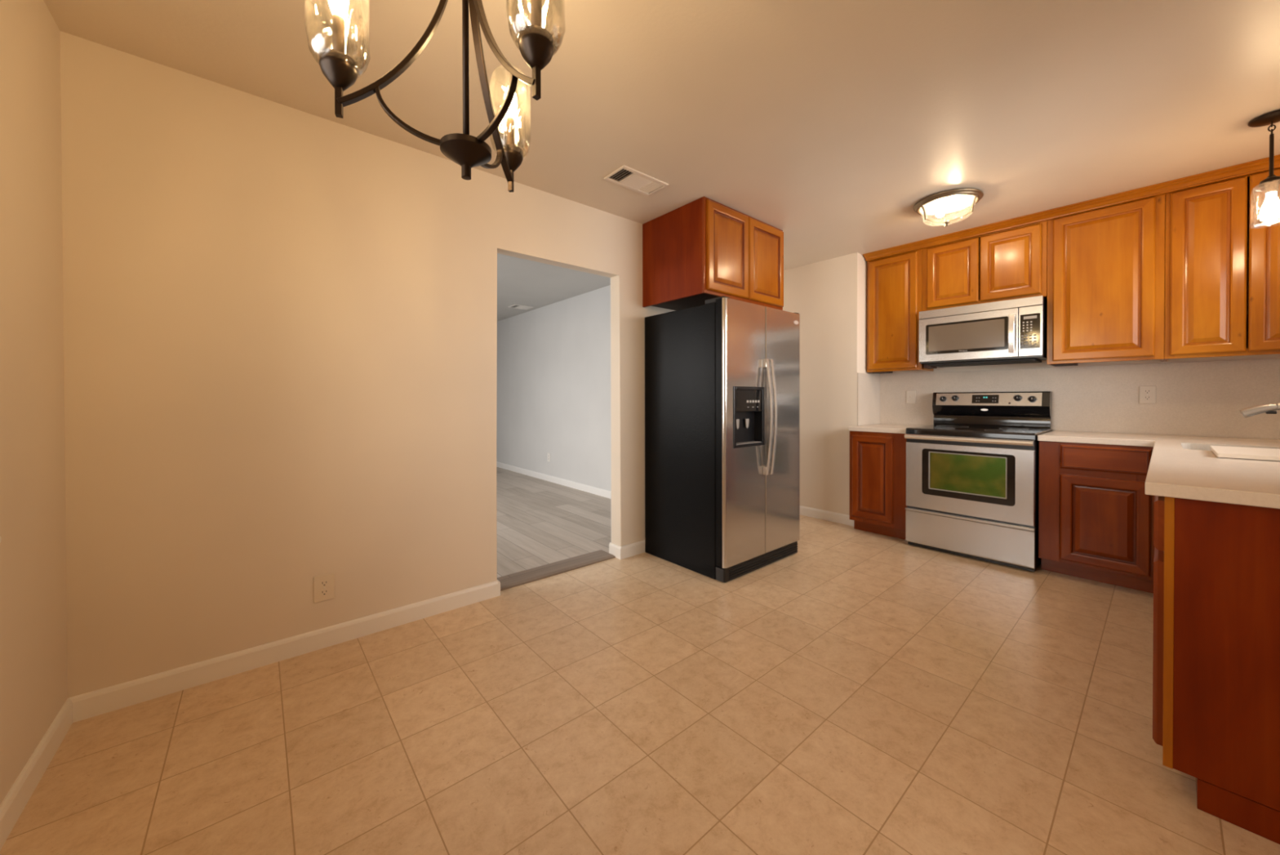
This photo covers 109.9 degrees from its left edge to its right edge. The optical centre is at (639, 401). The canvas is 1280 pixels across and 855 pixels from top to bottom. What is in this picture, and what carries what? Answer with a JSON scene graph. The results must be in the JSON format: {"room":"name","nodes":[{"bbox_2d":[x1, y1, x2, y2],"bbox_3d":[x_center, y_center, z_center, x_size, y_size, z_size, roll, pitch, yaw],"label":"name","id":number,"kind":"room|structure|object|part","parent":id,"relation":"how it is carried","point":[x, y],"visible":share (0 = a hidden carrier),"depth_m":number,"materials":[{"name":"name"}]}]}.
{"room":"kitchen","nodes":[
{"label":"kitchen","id":0,"kind":"room"},
{"bbox_2d":[0,0,67,804],"bbox_3d":[-1.066,-0.074,0.337,0.150,2.440,3.150,0,1,-41],"label":"wall","id":1,"kind":"structure","parent":0,"point":[33,659],"depth_m":1.34,"materials":[{"name":"beige paint"}]},
{"bbox_2d":[0,697,72,849],"bbox_3d":[-1.001,1.101,0.399,0.013,0.088,3.148,0,1,-41],"label":"baseboard","id":2,"kind":"structure","parent":1,"relation":"attached to","point":[12,806],"depth_m":1.31,"materials":[{"name":"white paint"}]},
{"bbox_2d":[59,31,675,697],"bbox_3d":[-0.144,-0.099,3.269,5.363,2.440,0.111,0,1,-41],"label":"wall","id":3,"kind":"structure","parent":0,"point":[280,321],"depth_m":1.95,"materials":[{"name":"beige paint"}]},
{"bbox_2d":[68,580,497,722],"bbox_3d":[-1.426,1.089,2.099,1.575,0.088,0.013,0,1,-41],"label":"baseboard","id":4,"kind":"structure","parent":3,"relation":"attached to","point":[103,700],"depth_m":1.92,"materials":[{"name":"white paint"}]},
{"bbox_2d":[313,572,334,603],"bbox_3d":[-1.459,0.859,2.073,0.080,0.120,0.008,0,1,-41],"label":"wall outlet","id":5,"kind":"object","parent":3,"relation":"attached to","point":[323,584],"visible":1,"depth_m":2.07,"materials":[{"name":"beige plastic"}]},
{"bbox_2d":[320,588,328,595],"bbox_3d":[-1.457,0.880,2.071,0.034,0.028,0.002,0,1,-41],"label":"socket","id":6,"kind":"object","parent":5,"relation":"attached to","point":[323,592],"depth_m":2.07,"materials":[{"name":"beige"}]},
{"bbox_2d":[320,579,328,586],"bbox_3d":[-1.457,0.838,2.071,0.034,0.028,0.002,0,1,-41],"label":"socket","id":7,"kind":"object","parent":5,"relation":"attached to","point":[323,583],"depth_m":2.07,"materials":[{"name":"white plastic"}]},
{"bbox_2d":[497,549,615,591],"bbox_3d":[-0.579,1.118,3.014,0.898,0.011,0.193,0,1,-41],"label":"threshold","id":8,"kind":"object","parent":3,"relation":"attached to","point":[513,580],"depth_m":2.98,"materials":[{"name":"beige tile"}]},
{"bbox_2d":[608,539,644,559],"bbox_3d":[0.617,1.071,3.926,2.104,0.088,0.137,0,1,-41],"label":"baseboard","id":9,"kind":"structure","parent":3,"relation":"attached to","point":[637,548],"depth_m":3.26,"materials":[{"name":"white paint"}]},
{"bbox_2d":[642,195,783,310],"bbox_3d":[0.567,-1.012,3.387,0.909,0.614,0.623,0,1,-41],"label":"upper cabinet","id":10,"kind":"object","parent":3,"relation":"attached to","point":[702,249],"visible":0.88,"depth_m":3.09,"materials":[{"name":"brown wood"}]},
{"bbox_3d":[0.214,-1.009,3.112,0.016,0.614,0.584,0,1,-41],"label":"panel","id":11,"kind":"part","parent":10,"relation":"part of","materials":[{"name":"brown wood"}]},
{"bbox_3d":[0.596,-1.012,3.016,0.432,0.576,0.020,0,1,-41],"label":"door","id":12,"kind":"part","parent":10,"relation":"part of","materials":[{"name":"orange wood"}]},
{"bbox_3d":[0.750,-1.011,3.173,0.909,0.614,0.019,0,1,-41],"label":"frame","id":13,"kind":"part","parent":10,"relation":"part of","materials":[{"name":"brown wood"}]},
{"bbox_3d":[0.932,-1.015,3.302,0.440,0.576,0.020,0,1,-41],"label":"door","id":14,"kind":"part","parent":10,"relation":"part of","materials":[{"name":"orange wood"}]},
{"bbox_2d":[497,579,500,595],"bbox_3d":[-0.863,1.083,2.662,0.013,0.088,0.137,0,1,-41],"label":"baseboard","id":15,"kind":"structure","parent":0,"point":[499,582],"depth_m":2.61,"materials":[{"name":"white paint"}]},
{"bbox_2d":[496,284,610,490],"bbox_3d":[-1.115,-0.118,6.122,0.120,2.440,5.489,0,1,-41],"label":"wall","id":16,"kind":"structure","parent":0,"point":[553,391],"depth_m":6.00,"materials":[{"name":"grey paint"}]},
{"bbox_2d":[546,453,550,462],"bbox_3d":[-1.263,0.766,6.205,0.008,0.118,0.074,0,1,-41],"label":"wall outlet","id":17,"kind":"object","parent":16,"relation":"attached to","point":[548,454],"visible":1,"depth_m":6.20,"materials":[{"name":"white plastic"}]},
{"bbox_2d":[496,461,610,498],"bbox_3d":[-1.169,1.058,6.095,0.013,0.088,5.468,0,1,-41],"label":"baseboard","id":18,"kind":"structure","parent":16,"relation":"attached to","point":[590,489],"depth_m":5.99,"materials":[{"name":"white"}]},
{"bbox_2d":[496,466,610,577],"bbox_3d":[-2.700,1.139,4.841,4.210,0.061,5.589,0,1,-41],"label":"floor","id":19,"kind":"structure","parent":0,"point":[540,522],"depth_m":4.12,"materials":[{"name":"grey wood"}]},
{"bbox_2d":[497,253,610,321],"bbox_3d":[-2.705,-1.365,4.822,4.210,0.080,5.589,0,1,-41],"label":"ceiling","id":20,"kind":"structure","parent":0,"point":[522,282],"depth_m":5.09,"materials":[{"name":"grey paint"}]},
{"bbox_2d":[508,303,533,309],"bbox_3d":[-1.670,-1.332,6.298,0.272,0.011,0.236,0,1,-41],"label":"ceiling vent","id":21,"kind":"object","parent":20,"relation":"in","point":[515,306],"visible":1,"depth_m":6.28,"materials":[{"name":"white plastic"}]},
{"bbox_2d":[497,253,611,542],"bbox_3d":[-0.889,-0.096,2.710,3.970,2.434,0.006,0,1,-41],"label":"door frame","id":22,"kind":"structure","parent":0,"point":[498,253],"depth_m":3.29,"materials":[{"name":"grey paint"}]},
{"bbox_2d":[0,515,1279,854],"bbox_3d":[0.951,1.159,2.001,5.363,0.060,3.350,0,1,-41],"label":"floor","id":23,"kind":"structure","parent":0,"point":[851,691],"depth_m":1.55,"materials":[{"name":"tile"}]},
{"bbox_2d":[644,295,799,582],"bbox_3d":[0.637,0.228,3.305,0.888,1.774,0.814,0,1,-41],"label":"refrigerator","id":24,"kind":"object","parent":23,"relation":"on","point":[722,374],"visible":1,"depth_m":3.00,"materials":[{"name":"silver metal"}]},
{"bbox_3d":[0.663,0.192,2.927,0.432,1.672,0.072,0,1,-41],"label":"door","id":25,"kind":"part","parent":24,"relation":"part of","materials":[{"name":"silver metal"}]},
{"bbox_3d":[0.707,-0.010,2.923,0.288,0.140,0.017,0,1,-41],"label":"dispenser control panel","id":26,"kind":"part","parent":24,"relation":"part of","materials":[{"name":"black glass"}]},
{"bbox_3d":[0.843,0.462,3.015,0.023,0.055,0.030,0,1,-41],"label":"handle mount","id":27,"kind":"part","parent":24,"relation":"part of","materials":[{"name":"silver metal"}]},
{"bbox_3d":[0.842,-0.259,3.009,0.023,0.055,0.030,0,1,-41],"label":"handle mount","id":28,"kind":"part","parent":24,"relation":"part of","materials":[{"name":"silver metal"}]},
{"bbox_3d":[0.861,0.101,2.991,0.023,0.778,0.047,0,1,-41],"label":"handle","id":29,"kind":"part","parent":24,"relation":"part of","materials":[{"name":"silver metal"}]},
{"bbox_3d":[0.900,0.101,3.025,0.023,0.778,0.047,0,1,-41],"label":"handle","id":30,"kind":"part","parent":24,"relation":"part of","materials":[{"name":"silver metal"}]},
{"bbox_3d":[1.002,0.189,3.216,0.448,1.672,0.072,0,1,-41],"label":"door","id":31,"kind":"part","parent":24,"relation":"part of","materials":[{"name":"silver metal"}]},
{"bbox_2d":[849,431,906,539],"bbox_3d":[2.192,0.679,3.906,0.667,0.862,0.450,0,1,-41],"label":"base cabinet","id":32,"kind":"object","parent":23,"relation":"on","point":[877,460],"visible":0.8,"depth_m":3.69,"materials":[{"name":"brown wood"}]},
{"bbox_3d":[1.922,0.630,3.724,0.020,0.697,0.325,0,1,-41],"label":"door","id":33,"kind":"part","parent":32,"relation":"part of","materials":[{"name":"brown wood"}]},
{"bbox_2d":[848,423,923,433],"bbox_3d":[2.193,0.229,3.905,0.662,0.036,0.455,0,1,-41],"label":"countertop","id":34,"kind":"structure","parent":32,"relation":"on","point":[880,428],"depth_m":3.76,"materials":[{"name":"beige stone"}]},
{"bbox_2d":[904,391,1052,572],"bbox_3d":[2.561,0.517,3.409,0.724,1.192,0.761,0,1,-41],"label":"stove","id":35,"kind":"object","parent":23,"relation":"on","point":[972,474],"visible":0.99,"depth_m":3.23,"materials":[{"name":"silver metal"}]},
{"bbox_3d":[2.565,-0.023,3.802,0.022,0.048,0.048,0,1,-41],"label":"knob","id":36,"kind":"part","parent":35,"relation":"part of","materials":[{"name":"black plastic"}]},
{"bbox_3d":[2.622,-0.029,3.737,0.022,0.048,0.048,0,1,-41],"label":"knob","id":37,"kind":"part","parent":35,"relation":"part of","materials":[{"name":"black plastic"}]},
{"bbox_2d":[904,433,1035,526],"bbox_3d":[2.488,0.528,3.348,0.534,0.559,0.759,0,1,-41],"label":"oven","id":38,"kind":"object","parent":35,"relation":"in","point":[986,478],"depth_m":3.16,"materials":[{"name":"silver metal"}]},
{"bbox_3d":[2.319,0.951,3.206,0.039,0.263,0.759,0,1,-41],"label":"storage drawer","id":39,"kind":"part","parent":35,"relation":"part of","materials":[{"name":"silver metal"}]},
{"bbox_2d":[906,424,1052,440],"bbox_3d":[2.566,0.226,3.412,0.668,0.050,0.761,0,1,-41],"label":"cooktop","id":40,"kind":"object","parent":35,"relation":"in","point":[1008,432],"depth_m":3.27,"materials":[{"name":"grey"}]},
{"bbox_3d":[2.761,-0.023,3.589,0.016,0.068,0.173,0,1,-41],"label":"display panel","id":41,"kind":"part","parent":35,"relation":"part of","materials":[{"name":"black glass"}]},
{"bbox_3d":[2.885,-0.027,3.429,0.022,0.048,0.048,0,1,-41],"label":"knob","id":42,"kind":"part","parent":35,"relation":"part of","materials":[{"name":"black plastic"}]},
{"bbox_3d":[2.939,-0.019,3.364,0.022,0.048,0.048,0,1,-41],"label":"knob","id":43,"kind":"part","parent":35,"relation":"part of","materials":[{"name":"black plastic"}]},
{"bbox_2d":[1038,440,1154,593],"bbox_3d":[3.019,0.685,2.939,0.667,0.862,0.528,0,1,-41],"label":"base cabinet","id":44,"kind":"object","parent":23,"relation":"on","point":[1096,514],"visible":0.78,"depth_m":2.73,"materials":[{"name":"brown wood"}]},
{"bbox_3d":[2.792,0.729,2.706,0.020,0.540,0.380,0,1,-41],"label":"door","id":45,"kind":"part","parent":44,"relation":"part of","materials":[{"name":"brown wood"}]},
{"bbox_3d":[2.792,0.345,2.703,0.020,0.148,0.380,0,1,-41],"label":"drawer","id":46,"kind":"part","parent":44,"relation":"part of","materials":[{"name":"brown wood"}]},
{"bbox_2d":[1152,495,1279,844],"bbox_3d":[2.000,0.699,1.315,0.780,0.862,0.645,0,1,-41],"label":"base cabinet","id":47,"kind":"object","parent":23,"relation":"on","point":[1216,645],"visible":0.85,"depth_m":1.22,"materials":[{"name":"brown wood"}]},
{"bbox_3d":[1.655,0.733,1.431,0.366,0.538,0.020,0,1,-41],"label":"door","id":48,"kind":"part","parent":47,"relation":"part of","materials":[{"name":"brown wood"}]},
{"bbox_3d":[1.654,0.358,1.428,0.366,0.146,0.020,0,1,-41],"label":"drawer","id":49,"kind":"part","parent":47,"relation":"part of","materials":[{"name":"brown wood"}]},
{"bbox_3d":[1.810,0.656,1.537,0.780,0.778,0.019,0,1,-41],"label":"frame","id":50,"kind":"part","parent":47,"relation":"part of","materials":[{"name":"brown wood"}]},
{"bbox_3d":[2.730,0.693,1.939,1.138,0.862,0.645,0,1,-41],"label":"base cabinet","id":51,"kind":"object","parent":23,"relation":"on","visible":0},
{"bbox_2d":[1037,430,1279,508],"bbox_3d":[2.495,0.242,2.078,2.577,0.036,1.164,0,1,-41],"label":"countertop","id":52,"kind":"structure","parent":51,"relation":"on","point":[1180,466],"depth_m":1.55,"materials":[{"name":"beige stone"}]},
{"bbox_2d":[1209,445,1279,460],"bbox_3d":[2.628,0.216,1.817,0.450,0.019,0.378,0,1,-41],"label":"sink","id":53,"kind":"object","parent":52,"relation":"on","point":[1241,452],"visible":1,"depth_m":1.83,"materials":[{"name":"beige"}]},
{"bbox_2d":[1239,402,1279,417],"bbox_3d":[2.988,0.112,2.029,0.117,0.223,0.338,0,1,-41],"label":"kitchen faucet","id":54,"kind":"object","parent":52,"relation":"on","point":[1272,408],"visible":1,"depth_m":2.08,"materials":[{"name":"silver metal"}]},
{"bbox_2d":[44,0,1279,270],"bbox_3d":[0.944,-1.351,1.984,5.363,0.080,3.356,0,1,-41],"label":"ceiling","id":55,"kind":"structure","parent":0,"point":[824,124],"depth_m":1.88,"materials":[{"name":"beige paint"}]},
{"bbox_2d":[319,0,553,191],"bbox_3d":[-0.366,-0.888,0.913,0.495,0.823,0.484,0,1,-41],"label":"chandelier","id":56,"kind":"object","parent":55,"relation":"hanging from","point":[535,42],"visible":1,"depth_m":0.91,"materials":[{"name":"black metal"}]},
{"bbox_3d":[-0.584,-0.789,0.869,0.034,0.087,0.034,0,1,-41],"label":"bulb","id":57,"kind":"part","parent":56,"relation":"part of","materials":[{"name":"white glass"}]},
{"bbox_3d":[-0.485,-0.791,0.910,0.219,0.430,0.016,0,0,-23],"label":"arm","id":58,"kind":"part","parent":56,"relation":"part of","materials":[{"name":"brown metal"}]},
{"bbox_3d":[-0.372,-0.908,0.956,0.013,0.734,0.013,0,1,-41],"label":"rod","id":59,"kind":"part","parent":56,"relation":"part of","materials":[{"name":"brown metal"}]},
{"bbox_3d":[-0.356,-0.793,1.079,0.016,0.430,0.219,0,0,7],"label":"arm","id":60,"kind":"part","parent":56,"relation":"part of","materials":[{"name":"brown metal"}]},
{"bbox_3d":[-0.274,-0.791,0.882,0.219,0.430,0.016,0,1,37],"label":"arm","id":61,"kind":"part","parent":56,"relation":"part of","materials":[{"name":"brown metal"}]},
{"bbox_3d":[-0.342,-0.792,1.185,0.034,0.087,0.034,0,1,-41],"label":"bulb","id":62,"kind":"part","parent":56,"relation":"part of","materials":[{"name":"white glass"}]},
{"bbox_2d":[603,164,668,195],"bbox_3d":[-0.020,-1.308,2.662,0.342,0.011,0.192,0,1,-41],"label":"ceiling vent","id":63,"kind":"object","parent":55,"relation":"in","point":[626,176],"visible":1,"depth_m":2.65,"materials":[{"name":"white metal"}]},
{"bbox_2d":[913,187,983,226],"bbox_3d":[2.015,-1.237,2.943,0.380,0.168,0.380,0,1,-41],"label":"ceiling light","id":64,"kind":"object","parent":55,"relation":"attached to","point":[940,204],"visible":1,"depth_m":2.92,"materials":[{"name":"white glass"}]},
{"bbox_3d":[2.013,-1.267,3.008,0.054,0.056,0.054,0,1,-41],"label":"bulb","id":65,"kind":"part","parent":64,"relation":"part of","materials":[{"name":"white glass"}]},
{"bbox_3d":[2.015,-1.238,2.943,0.314,0.106,0.314,0,1,-41],"label":"lamp shade","id":66,"kind":"part","parent":64,"relation":"part of","materials":[{"name":"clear glass"}]},
{"bbox_3d":[2.018,-1.266,2.878,0.054,0.056,0.054,0,1,-41],"label":"bulb","id":67,"kind":"part","parent":64,"relation":"part of","materials":[{"name":"white glass"}]},
{"bbox_2d":[1248,109,1279,217],"bbox_3d":[2.912,-1.069,2.069,0.132,0.494,0.132,0,1,-41],"label":"pendant light","id":68,"kind":"object","parent":55,"relation":"hanging from","point":[1270,207],"visible":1,"depth_m":2.06,"materials":[{"name":"black metal"}]},
{"bbox_3d":[2.913,-0.909,2.070,0.062,0.113,0.062,0,1,-41],"label":"bulb","id":69,"kind":"part","parent":68,"relation":"part of","materials":[{"name":"white glass"}]},
{"bbox_3d":[2.912,-1.133,2.069,0.028,0.206,0.028,0,1,-41],"label":"stem","id":70,"kind":"part","parent":68,"relation":"part of","materials":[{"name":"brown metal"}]},
{"bbox_2d":[782,186,1279,515],"bbox_3d":[2.714,-0.107,3.567,0.631,2.440,3.150,0,1,-41],"label":"wall","id":71,"kind":"structure","parent":0,"point":[829,296],"depth_m":4.16,"materials":[{"name":"beige paint"}]},
{"bbox_2d":[800,505,853,525],"bbox_3d":[1.700,1.066,4.269,0.013,0.088,0.747,0,1,-41],"label":"baseboard","id":72,"kind":"structure","parent":71,"relation":"attached to","point":[838,517],"depth_m":4.20,"materials":[{"name":"white paint"}]},
{"bbox_2d":[866,248,933,373],"bbox_3d":[2.320,-0.789,4.013,0.316,1.051,0.444,0,1,-41],"label":"upper cabinet","id":73,"kind":"object","parent":71,"relation":"attached to","point":[894,282],"visible":0.84,"depth_m":3.90,"materials":[{"name":"brown wood"}]},
{"bbox_2d":[922,220,1047,311],"bbox_3d":[2.718,-1.030,3.545,0.316,0.563,0.779,0,1,-41],"label":"upper cabinet","id":74,"kind":"object","parent":71,"relation":"attached to","point":[1014,261],"visible":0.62,"depth_m":3.40,"materials":[{"name":"brown wood"}]},
{"bbox_3d":[2.491,-1.019,3.583,0.020,0.494,0.350,0,1,-41],"label":"door","id":75,"kind":"part","parent":74,"relation":"part of","materials":[{"name":"brown wood"}]},
{"bbox_2d":[919,295,1047,368],"bbox_3d":[2.675,-0.513,3.515,0.426,0.465,0.766,0,1,-41],"label":"microwave","id":76,"kind":"object","parent":74,"relation":"attached to","point":[1015,331],"visible":0.99,"depth_m":3.36,"materials":[{"name":"silver metal"}]},
{"bbox_3d":[2.510,-0.501,3.461,0.023,0.350,0.634,0,1,-41],"label":"door","id":77,"kind":"part","parent":76,"relation":"part of","materials":[{"name":"silver metal"}]},
{"bbox_3d":[2.553,-0.710,3.410,0.021,0.063,0.766,0,1,-41],"label":"vent panel","id":78,"kind":"part","parent":76,"relation":"part of","materials":[{"name":"silver metal"}]},
{"bbox_3d":[2.671,-0.492,3.224,0.042,0.274,0.036,0,1,-41],"label":"handle","id":79,"kind":"part","parent":76,"relation":"part of","materials":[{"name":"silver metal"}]},
{"bbox_3d":[2.750,-0.499,3.163,0.002,0.242,0.107,0,1,-41],"label":"keypad glass","id":80,"kind":"part","parent":76,"relation":"part of","materials":[{"name":"black glass"}]},
{"bbox_3d":[2.760,-0.499,3.169,0.022,0.350,0.130,0,1,-41],"label":"control panel","id":81,"kind":"part","parent":76,"relation":"part of","materials":[{"name":"silver metal"}]},
{"bbox_3d":[2.725,-1.017,3.309,0.020,0.494,0.354,0,1,-41],"label":"door","id":82,"kind":"part","parent":74,"relation":"part of","materials":[{"name":"brown wood"}]},
{"bbox_2d":[857,358,1279,439],"bbox_3d":[2.898,-0.021,3.237,0.480,0.470,2.408,0,1,-41],"label":"backsplash","id":83,"kind":"structure","parent":71,"relation":"attached to","point":[1193,398],"depth_m":3.09,"materials":[{"name":"white paint"}]},
{"bbox_2d":[906,390,915,403],"bbox_3d":[2.465,-0.045,4.083,0.016,0.118,0.074,0,1,-41],"label":"light switch","id":84,"kind":"object","parent":83,"relation":"attached to","point":[911,394],"visible":1,"depth_m":4.08,"materials":[{"name":"beige plastic"}]},
{"bbox_2d":[1138,385,1155,403],"bbox_3d":[3.394,-0.048,3.001,0.008,0.118,0.074,0,1,-41],"label":"wall outlet","id":85,"kind":"object","parent":83,"relation":"attached to","point":[1147,394],"visible":1,"depth_m":3.00,"materials":[{"name":"beige plastic"}]},
{"bbox_2d":[1143,395,1151,399],"bbox_3d":[3.392,-0.027,3.000,0.002,0.028,0.034,0,1,-41],"label":"socket","id":86,"kind":"object","parent":85,"relation":"attached to","point":[1145,397],"depth_m":3.00,"materials":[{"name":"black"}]},
{"bbox_2d":[1143,389,1151,393],"bbox_3d":[3.392,-0.069,2.999,0.002,0.028,0.034,0,1,-41],"label":"socket","id":87,"kind":"object","parent":85,"relation":"attached to","point":[1145,391],"depth_m":3.00,"materials":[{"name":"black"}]},
{"bbox_2d":[862,154,1279,261],"bbox_3d":[2.814,-1.298,3.150,0.086,0.048,2.394,0,1,-41],"label":"crown molding","id":88,"kind":"structure","parent":71,"relation":"attached to","point":[1262,165],"depth_m":2.94,"materials":[{"name":"brown wood"}]},
{"bbox_2d":[1046,194,1164,366],"bbox_3d":[3.147,-0.783,3.045,0.316,1.051,0.538,0,1,-41],"label":"upper cabinet","id":89,"kind":"object","parent":71,"relation":"attached to","point":[1106,265],"visible":0.93,"depth_m":2.92,"materials":[{"name":"brown wood"}]},
{"bbox_2d":[1164,168,1279,361],"bbox_3d":[3.527,-0.785,2.601,0.316,1.043,0.627,0,1,-41],"label":"upper cabinet","id":90,"kind":"object","parent":71,"relation":"attached to","point":[1206,225],"visible":0.83,"depth_m":2.58,"materials":[{"name":"brown wood"}]},
{"bbox_3d":[3.314,-0.775,2.623,0.020,0.984,0.277,0,1,-41],"label":"door","id":91,"kind":"part","parent":90,"relation":"part of","materials":[{"name":"brown wood"}]},
{"bbox_3d":[3.500,-0.774,2.405,0.020,0.984,0.279,0,1,-41],"label":"door","id":92,"kind":"part","parent":90,"relation":"part of","materials":[{"name":"brown wood"}]}
]}

